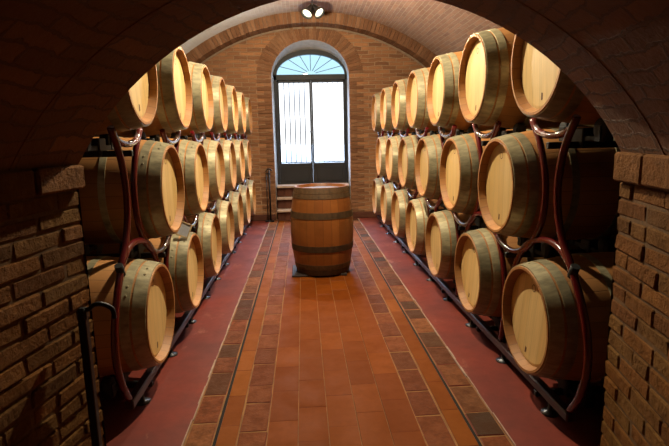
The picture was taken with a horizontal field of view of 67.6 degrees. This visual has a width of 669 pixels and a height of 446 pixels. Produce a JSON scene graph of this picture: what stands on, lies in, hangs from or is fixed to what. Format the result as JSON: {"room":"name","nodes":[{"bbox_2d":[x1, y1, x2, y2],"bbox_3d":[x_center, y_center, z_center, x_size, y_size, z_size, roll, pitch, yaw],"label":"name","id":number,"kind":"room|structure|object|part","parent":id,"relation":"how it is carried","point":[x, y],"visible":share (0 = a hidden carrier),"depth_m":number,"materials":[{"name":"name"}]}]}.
{"room":"wine cellar","nodes":[
{"label":"wine cellar","id":0,"kind":"room"},
{"bbox_2d":[0,165,104,445],"bbox_3d":[-1.692,0.825,0.062,0.936,1.412,4.206,0,10,8],"label":"brick pillar","id":1,"kind":"structure","parent":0,"point":[44,280],"depth_m":1.75,"materials":[{"name":"brick"}]},
{"bbox_2d":[203,27,423,219],"bbox_3d":[-0.437,-2.051,9.289,5.180,3.900,0.620,-2,10,-3],"label":"wall","id":2,"kind":"structure","parent":0,"point":[383,65],"depth_m":8.94,"materials":[{"name":"brick"}]},
{"bbox_2d":[273,49,348,183],"bbox_3d":[-0.423,-1.949,9.358,1.400,2.475,0.197,-2,10,-3],"label":"door","id":3,"kind":"structure","parent":2,"relation":"in","point":[310,66],"depth_m":9.33,"materials":[{"name":"paint"}]},
{"bbox_2d":[282,83,310,162],"bbox_3d":[-0.742,-1.888,9.439,0.585,1.500,0.017,-2,10,-3],"label":"grille","id":4,"kind":"object","parent":3,"relation":"attached to","point":[283,83],"depth_m":9.44,"materials":[{"name":"white metal"}]},
{"bbox_3d":[-0.444,-2.914,9.202,1.260,0.360,0.001,-2,10,-3],"label":"fanlight pane","id":5,"kind":"part","parent":3,"relation":"part of","materials":[{"name":"glass"}]},
{"bbox_2d":[312,82,343,162],"bbox_3d":[-0.115,-1.907,9.476,0.589,1.500,0.012,-2,10,-3],"label":"grille","id":6,"kind":"object","parent":3,"relation":"attached to","point":[312,82],"depth_m":9.48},
{"bbox_2d":[257,26,364,218],"bbox_3d":[-0.414,-1.787,9.037,1.892,3.422,0.067,-2,10,-3],"label":"trim","id":7,"kind":"structure","parent":2,"relation":"attached to","point":[352,81],"depth_m":8.93,"materials":[{"name":"brick"}]},
{"bbox_2d":[185,11,436,67],"bbox_3d":[-0.394,-3.049,8.640,4.838,1.096,0.366,-2,10,-3],"label":"arch","id":8,"kind":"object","parent":2,"relation":"attached to","point":[242,32],"depth_m":8.47,"materials":[{"name":"brick"}]},
{"bbox_2d":[251,211,380,220],"bbox_3d":[-0.377,-0.127,9.275,4.580,0.110,0.070,-2,10,-3],"label":"baseboard","id":9,"kind":"structure","parent":2,"relation":"attached to","point":[368,214],"depth_m":9.28,"materials":[{"name":"tile"}]},
{"bbox_2d":[0,0,668,170],"bbox_3d":[-0.219,-0.326,-0.298,2.650,0.935,4.966,0,10,8],"label":"ceiling","id":10,"kind":"structure","parent":0,"point":[65,65],"depth_m":1.57,"materials":[{"name":"brick"}]},
{"bbox_2d":[180,0,502,55],"bbox_3d":[-0.207,-2.547,5.092,5.542,1.369,7.700,-2,10,-3],"label":"ceiling","id":11,"kind":"structure","parent":0,"point":[442,28],"depth_m":7.72,"materials":[{"name":"brick"}]},
{"bbox_2d":[301,0,324,18],"bbox_3d":[-0.323,-3.222,7.455,0.354,0.343,0.229,-2,10,-3],"label":"ceiling lamp","id":12,"kind":"object","parent":11,"relation":"hanging from","point":[318,11],"visible":1,"depth_m":7.45,"materials":[{"name":"white glass"}]},
{"bbox_3d":[-0.405,-3.159,7.448,0.185,0.224,0.205,-2,10,-3],"label":"lamp shade","id":13,"kind":"part","parent":12,"relation":"part of","materials":[{"name":"white glass"}]},
{"bbox_3d":[-0.237,-3.169,7.469,0.170,0.219,0.218,-5,10,-21],"label":"lamp shade","id":14,"kind":"part","parent":12,"relation":"part of","materials":[{"name":"white glass"}]},
{"bbox_2d":[76,182,620,445],"bbox_3d":[0.034,-0.815,1.896,5.180,3.950,0.001,-2,10,-3],"label":"wall","id":15,"kind":"structure","parent":0,"point":[77,190],"depth_m":2.09,"materials":[{"name":"brick"}]},
{"bbox_2d":[99,217,603,445],"bbox_3d":[-0.184,0.906,3.624,8.000,0.022,12.050,-2,10,-3],"label":"floor","id":16,"kind":"structure","parent":0,"point":[374,354],"depth_m":3.25,"materials":[{"name":"tile"}]},
{"bbox_2d":[76,301,116,445],"bbox_3d":[-0.900,0.742,1.950,0.155,0.903,0.080,-2,10,-3],"label":"post","id":17,"kind":"object","parent":16,"relation":"on","point":[82,313],"visible":1,"depth_m":1.90,"materials":[{"name":"black metal"}]},
{"bbox_3d":[-0.895,0.332,1.886,0.128,0.073,0.028,-4,10,-13],"label":"latch arm","id":18,"kind":"part","parent":17,"relation":"part of","materials":[{"name":"black metal"}]},
{"bbox_2d":[82,125,251,409],"bbox_3d":[-1.670,-0.232,5.715,0.792,1.578,6.690,-2,10,-3],"label":"rack","id":19,"kind":"object","parent":16,"relation":"on","point":[98,147],"visible":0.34,"depth_m":2.88,"materials":[{"name":"metal"}]},
{"bbox_3d":[-1.124,0.233,2.632,0.039,1.466,0.400,-2,10,-3],"label":"post","id":20,"kind":"part","parent":19,"relation":"part of","materials":[{"name":"red metal"}]},
{"bbox_2d":[94,65,157,135],"bbox_3d":[-1.521,-0.814,2.697,0.950,0.701,0.701,-2,10,-3],"label":"wine barrel","id":21,"kind":"object","parent":19,"relation":"on","point":[136,109],"visible":0.15,"depth_m":2.74,"materials":[{"name":"brown wood"}]},
{"bbox_2d":[86,256,174,376],"bbox_3d":[-1.493,0.546,2.932,0.950,0.701,0.701,-2,10,-3],"label":"wine barrel","id":22,"kind":"object","parent":19,"relation":"on","point":[147,304],"visible":0.45,"depth_m":2.73,"materials":[{"name":"brown wood"}]},
{"bbox_2d":[78,137,184,244],"bbox_3d":[-1.537,-0.210,3.287,0.950,0.701,0.701,-2,10,-3],"label":"wine barrel","id":23,"kind":"object","parent":19,"relation":"on","point":[160,179],"visible":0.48,"depth_m":3.03,"materials":[{"name":"brown wood"}]},
{"bbox_2d":[94,46,191,137],"bbox_3d":[-1.581,-0.976,3.642,0.950,0.701,0.701,-2,10,-3],"label":"wine barrel","id":24,"kind":"object","parent":19,"relation":"on","point":[173,113],"visible":0.29,"depth_m":3.56,"materials":[{"name":"brown wood"}]},
{"bbox_2d":[90,232,203,312],"bbox_3d":[-1.553,0.385,3.876,0.950,0.701,0.701,-2,10,-3],"label":"wine barrel","id":25,"kind":"object","parent":19,"relation":"on","point":[186,265],"visible":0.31,"depth_m":3.67,"materials":[{"name":"brown wood"}]},
{"bbox_2d":[132,137,208,215],"bbox_3d":[-1.597,-0.371,4.232,0.950,0.701,0.701,-2,10,-3],"label":"wine barrel","id":26,"kind":"object","parent":19,"relation":"on","point":[192,154],"visible":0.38,"depth_m":4.09,"materials":[{"name":"brown wood"}]},
{"bbox_2d":[146,62,213,136],"bbox_3d":[-1.642,-1.137,4.586,0.950,0.701,0.701,-2,10,-3],"label":"wine barrel","id":27,"kind":"object","parent":19,"relation":"on","point":[202,92],"visible":0.29,"depth_m":4.48,"materials":[{"name":"brown wood"}]},
{"bbox_2d":[176,221,192,238],"bbox_3d":[-1.121,0.050,3.718,0.105,0.137,0.098,0,10,8],"label":"label card","id":28,"kind":"object","parent":19,"relation":"hanging from","point":[184,231],"visible":0.76,"depth_m":3.72,"materials":[{"name":"white paper"}]},
{"bbox_3d":[-1.306,0.441,5.853,0.050,0.050,6.440,-2,10,-3],"label":"rail","id":29,"kind":"part","parent":19,"relation":"part of","materials":[{"name":"black metal"}]},
{"bbox_2d":[168,137,224,201],"bbox_3d":[-1.658,-0.533,5.176,0.950,0.701,0.701,-2,10,-3],"label":"wine barrel","id":30,"kind":"object","parent":19,"relation":"on","point":[213,149],"visible":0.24,"depth_m":5.04,"materials":[{"name":"brown wood"}]},
{"bbox_2d":[185,212,221,277],"bbox_3d":[-1.613,0.224,4.820,0.950,0.701,0.701,-2,10,-3],"label":"wine barrel","id":31,"kind":"object","parent":19,"relation":"on","point":[209,229],"visible":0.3,"depth_m":4.66,"materials":[{"name":"brown wood"}]},
{"bbox_2d":[187,75,227,136],"bbox_3d":[-1.702,-1.298,5.531,0.950,0.701,0.701,-2,10,-3],"label":"wine barrel","id":32,"kind":"object","parent":19,"relation":"on","point":[220,119],"visible":0.25,"depth_m":5.43,"materials":[{"name":"brown wood"}]},
{"bbox_2d":[189,137,236,191],"bbox_3d":[-1.718,-0.694,6.121,0.950,0.701,0.701,-2,10,-3],"label":"wine barrel","id":33,"kind":"object","parent":19,"relation":"on","point":[228,148],"visible":0.25,"depth_m":6.00,"materials":[{"name":"brown wood"}]},
{"bbox_2d":[205,200,234,254],"bbox_3d":[-1.674,0.063,5.765,0.950,0.701,0.701,-2,10,-3],"label":"wine barrel","id":34,"kind":"object","parent":19,"relation":"on","point":[224,210],"visible":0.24,"depth_m":5.61,"materials":[{"name":"brown wood"}]},
{"bbox_2d":[206,84,237,137],"bbox_3d":[-1.762,-1.459,6.475,0.950,0.701,0.701,-2,10,-3],"label":"wine barrel","id":35,"kind":"object","parent":19,"relation":"on","point":[232,127],"visible":0.26,"depth_m":6.39,"materials":[{"name":"brown wood"}]},
{"bbox_2d":[206,137,244,183],"bbox_3d":[-1.778,-0.855,7.065,0.950,0.701,0.701,-2,10,-3],"label":"wine barrel","id":36,"kind":"object","parent":19,"relation":"on","point":[238,145],"visible":0.23,"depth_m":6.95,"materials":[{"name":"brown wood"}]},
{"bbox_2d":[219,191,243,237],"bbox_3d":[-1.734,-0.099,6.709,0.950,0.701,0.701,-2,10,-3],"label":"wine barrel","id":37,"kind":"object","parent":19,"relation":"on","point":[235,198],"visible":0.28,"depth_m":6.57,"materials":[{"name":"brown wood"}]},
{"bbox_2d":[220,91,245,137],"bbox_3d":[-1.823,-1.621,7.420,0.950,0.701,0.701,-2,10,-3],"label":"wine barrel","id":38,"kind":"object","parent":19,"relation":"on","point":[240,96],"visible":0.22,"depth_m":7.32,"materials":[{"name":"brown wood"}]},
{"bbox_2d":[220,137,251,177],"bbox_3d":[-1.839,-1.016,8.010,0.950,0.701,0.701,-2,10,-3],"label":"wine barrel","id":39,"kind":"object","parent":19,"relation":"on","point":[246,144],"visible":0.2,"depth_m":7.89,"materials":[{"name":"brown wood"}]},
{"bbox_2d":[230,184,250,225],"bbox_3d":[-1.794,-0.260,7.654,0.950,0.701,0.701,-2,10,-3],"label":"wine barrel","id":40,"kind":"object","parent":19,"relation":"on","point":[243,189],"visible":0.23,"depth_m":7.52,"materials":[{"name":"brown wood"}]},
{"bbox_2d":[237,97,251,135],"bbox_3d":[-1.883,-1.782,8.364,0.950,0.701,0.701,-2,10,-3],"label":"wine barrel","id":41,"kind":"object","parent":19,"relation":"on","point":[247,100],"visible":0.24,"depth_m":8.26,"materials":[{"name":"brown wood"}]},
{"bbox_2d":[240,179,255,215],"bbox_3d":[-1.855,-0.421,8.598,0.950,0.701,0.701,-2,10,-3],"label":"wine barrel","id":42,"kind":"object","parent":19,"relation":"on","point":[250,183],"visible":0.23,"depth_m":8.46,"materials":[{"name":"brown wood"}]},
{"bbox_2d":[265,168,273,221],"bbox_3d":[-1.186,-0.501,9.028,0.160,0.965,0.100,-2,10,-3],"label":"post","id":43,"kind":"object","parent":16,"relation":"on","point":[268,169],"visible":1,"depth_m":9.02,"materials":[{"name":"black metal"}]},
{"bbox_3d":[-1.185,-0.465,9.034,0.090,0.868,0.020,-2,10,-3],"label":"rod","id":44,"kind":"part","parent":43,"relation":"part of","materials":[{"name":"black metal"}]},
{"bbox_2d":[277,183,348,220],"bbox_3d":[-0.391,-0.407,9.369,1.345,0.630,0.620,-2,10,-3],"label":"steps","id":45,"kind":"structure","parent":16,"relation":"on","point":[284,191],"depth_m":9.22,"materials":[{"name":"stone"}]},
{"bbox_2d":[292,265,346,276],"bbox_3d":[-0.175,0.534,5.670,0.600,0.022,0.460,-2,10,-3],"label":"stand","id":46,"kind":"object","parent":16,"relation":"on","point":[295,273],"depth_m":5.46,"materials":[{"name":"black metal"}]},
{"bbox_2d":[290,183,352,275],"bbox_3d":[-0.139,0.053,5.591,0.700,0.950,0.700,-2,10,-3],"label":"wine barrel","id":47,"kind":"object","parent":46,"relation":"on","point":[321,214],"visible":1,"depth_m":5.32,"materials":[{"name":"brown wood"}]},
{"bbox_2d":[377,114,617,421],"bbox_3d":[1.308,-0.267,5.553,0.792,1.578,6.690,-2,10,-3],"label":"rack","id":48,"kind":"object","parent":16,"relation":"on","point":[598,136],"visible":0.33,"depth_m":2.77,"materials":[{"name":"metal"}]},
{"bbox_2d":[372,177,391,214],"bbox_3d":[1.143,-0.456,8.438,0.950,0.701,0.701,-2,10,-3],"label":"wine barrel","id":49,"kind":"object","parent":48,"relation":"on","point":[377,184],"visible":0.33,"depth_m":8.26,"materials":[{"name":"brown wood"}]},
{"bbox_2d":[371,93,397,133],"bbox_3d":[1.115,-1.817,8.204,0.950,0.701,0.701,-2,10,-3],"label":"wine barrel","id":50,"kind":"object","parent":48,"relation":"on","point":[375,108],"visible":0.29,"depth_m":8.07,"materials":[{"name":"brown wood"}]},
{"bbox_2d":[380,182,404,224],"bbox_3d":[1.204,-0.295,7.494,0.950,0.701,0.701,-2,10,-3],"label":"wine barrel","id":51,"kind":"object","parent":48,"relation":"on","point":[387,190],"visible":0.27,"depth_m":7.30,"materials":[{"name":"brown wood"}]},
{"bbox_2d":[376,133,410,176],"bbox_3d":[1.159,-1.051,7.849,0.950,0.701,0.701,-2,10,-3],"label":"wine barrel","id":52,"kind":"object","parent":48,"relation":"on","point":[381,142],"visible":0.22,"depth_m":7.69,"materials":[{"name":"brown wood"}]},
{"bbox_2d":[380,86,411,132],"bbox_3d":[1.175,-1.655,7.260,0.950,0.701,0.701,-2,10,-3],"label":"wine barrel","id":53,"kind":"object","parent":48,"relation":"on","point":[385,100],"visible":0.29,"depth_m":7.12,"materials":[{"name":"brown wood"}]},
{"bbox_2d":[385,133,423,182],"bbox_3d":[1.220,-0.890,6.905,0.950,0.701,0.701,-2,10,-3],"label":"wine barrel","id":54,"kind":"object","parent":48,"relation":"on","point":[392,145],"visible":0.3,"depth_m":6.73,"materials":[{"name":"brown wood"}]},
{"bbox_2d":[391,189,421,237],"bbox_3d":[1.264,-0.134,6.549,0.950,0.701,0.701,-2,10,-3],"label":"wine barrel","id":55,"kind":"object","parent":48,"relation":"on","point":[399,203],"visible":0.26,"depth_m":6.35,"materials":[{"name":"brown wood"}]},
{"bbox_2d":[391,78,437,132],"bbox_3d":[1.235,-1.494,6.315,0.950,0.701,0.701,-2,10,-3],"label":"wine barrel","id":56,"kind":"object","parent":48,"relation":"on","point":[398,98],"visible":0.24,"depth_m":6.18,"materials":[{"name":"brown wood"}]},
{"bbox_2d":[398,132,448,189],"bbox_3d":[1.280,-0.729,5.961,0.950,0.701,0.701,-2,10,-3],"label":"wine barrel","id":57,"kind":"object","parent":48,"relation":"on","point":[406,152],"visible":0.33,"depth_m":5.79,"materials":[{"name":"brown wood"}]},
{"bbox_2d":[406,197,443,254],"bbox_3d":[1.324,0.028,5.605,0.950,0.701,0.701,-2,10,-3],"label":"wine barrel","id":58,"kind":"object","parent":48,"relation":"on","point":[416,211],"visible":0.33,"depth_m":5.41,"materials":[{"name":"brown wood"}]},
{"bbox_2d":[406,67,466,131],"bbox_3d":[1.296,-1.333,5.371,0.950,0.701,0.701,-2,10,-3],"label":"wine barrel","id":59,"kind":"object","parent":48,"relation":"on","point":[416,92],"visible":0.27,"depth_m":5.22,"materials":[{"name":"brown wood"}]},
{"bbox_2d":[415,131,481,199],"bbox_3d":[1.340,-0.568,5.016,0.950,0.701,0.701,-2,10,-3],"label":"wine barrel","id":60,"kind":"object","parent":48,"relation":"on","point":[429,148],"visible":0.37,"depth_m":4.83,"materials":[{"name":"brown wood"}]},
{"bbox_2d":[425,210,475,279],"bbox_3d":[1.384,0.189,4.660,0.950,0.701,0.701,-2,10,-3],"label":"wine barrel","id":61,"kind":"object","parent":48,"relation":"on","point":[440,235],"visible":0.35,"depth_m":4.45,"materials":[{"name":"brown wood"}]},
{"bbox_2d":[427,51,507,130],"bbox_3d":[1.356,-1.172,4.426,0.950,0.701,0.701,-2,10,-3],"label":"wine barrel","id":62,"kind":"object","parent":48,"relation":"on","point":[443,105],"visible":0.27,"depth_m":4.27,"materials":[{"name":"brown wood"}]},
{"bbox_3d":[0.973,0.428,5.651,0.050,0.050,6.440,-2,10,-3],"label":"rail","id":63,"kind":"part","parent":48,"relation":"part of","materials":[{"name":"black metal"}]},
{"bbox_2d":[440,129,530,213],"bbox_3d":[1.401,-0.406,4.072,0.950,0.701,0.701,-2,10,-3],"label":"wine barrel","id":64,"kind":"object","parent":48,"relation":"on","point":[459,161],"visible":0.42,"depth_m":3.88,"materials":[{"name":"brown wood"}]},
{"bbox_2d":[458,28,578,128],"bbox_3d":[1.416,-1.011,3.482,0.950,0.701,0.701,-2,10,-3],"label":"wine barrel","id":65,"kind":"object","parent":48,"relation":"on","point":[485,92],"visible":0.46,"depth_m":3.31,"materials":[{"name":"brown wood"}]},
{"bbox_2d":[454,228,597,316],"bbox_3d":[1.445,0.350,3.716,0.950,0.701,0.701,-2,10,-3],"label":"wine barrel","id":66,"kind":"object","parent":48,"relation":"on","point":[478,279],"visible":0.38,"depth_m":3.49,"materials":[{"name":"brown wood"}]},
{"bbox_2d":[478,126,620,239],"bbox_3d":[1.461,-0.245,3.127,0.950,0.701,0.701,-2,10,-3],"label":"wine barrel","id":67,"kind":"object","parent":48,"relation":"on","point":[509,174],"visible":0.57,"depth_m":2.84,"materials":[{"name":"brown wood"}]},
{"bbox_2d":[511,35,600,125],"bbox_3d":[1.477,-0.849,2.537,0.950,0.701,0.701,-2,10,-3],"label":"wine barrel","id":68,"kind":"object","parent":48,"relation":"on","point":[541,89],"visible":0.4,"depth_m":2.52,"materials":[{"name":"brown wood"}]},
{"bbox_2d":[502,252,613,382],"bbox_3d":[1.505,0.511,2.771,0.950,0.701,0.701,-2,10,-3],"label":"wine barrel","id":69,"kind":"object","parent":48,"relation":"on","point":[542,324],"visible":0.56,"depth_m":2.55,"materials":[{"name":"brown wood"}]},
{"bbox_3d":[1.155,0.220,2.430,0.039,1.466,0.400,-2,10,-3],"label":"post","id":70,"kind":"part","parent":48,"relation":"part of","materials":[{"name":"red metal"}]},
{"bbox_2d":[459,50,615,241],"bbox_3d":[2.262,-0.857,5.589,0.300,2.890,7.800,-2,10,-3],"label":"wall","id":71,"kind":"structure","parent":0,"point":[579,125],"depth_m":4.10,"materials":[{"name":"brick"}]},
{"bbox_2d":[600,152,668,445],"bbox_3d":[1.346,0.759,0.080,0.935,1.412,4.221,0,10,8],"label":"brick pillar","id":72,"kind":"structure","parent":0,"point":[636,382],"depth_m":1.90,"materials":[{"name":"brick"}]},
{"label":"outside","id":73,"kind":"structure","parent":0,"visible":0},
{"bbox_2d":[281,144,343,181],"bbox_3d":[-2.487,-5.723,39.432,60.000,0.001,60.180,-2,10,-3],"label":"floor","id":74,"kind":"structure","parent":73,"point":[332,152],"depth_m":32.32,"materials":[{"name":"white"}]}
]}

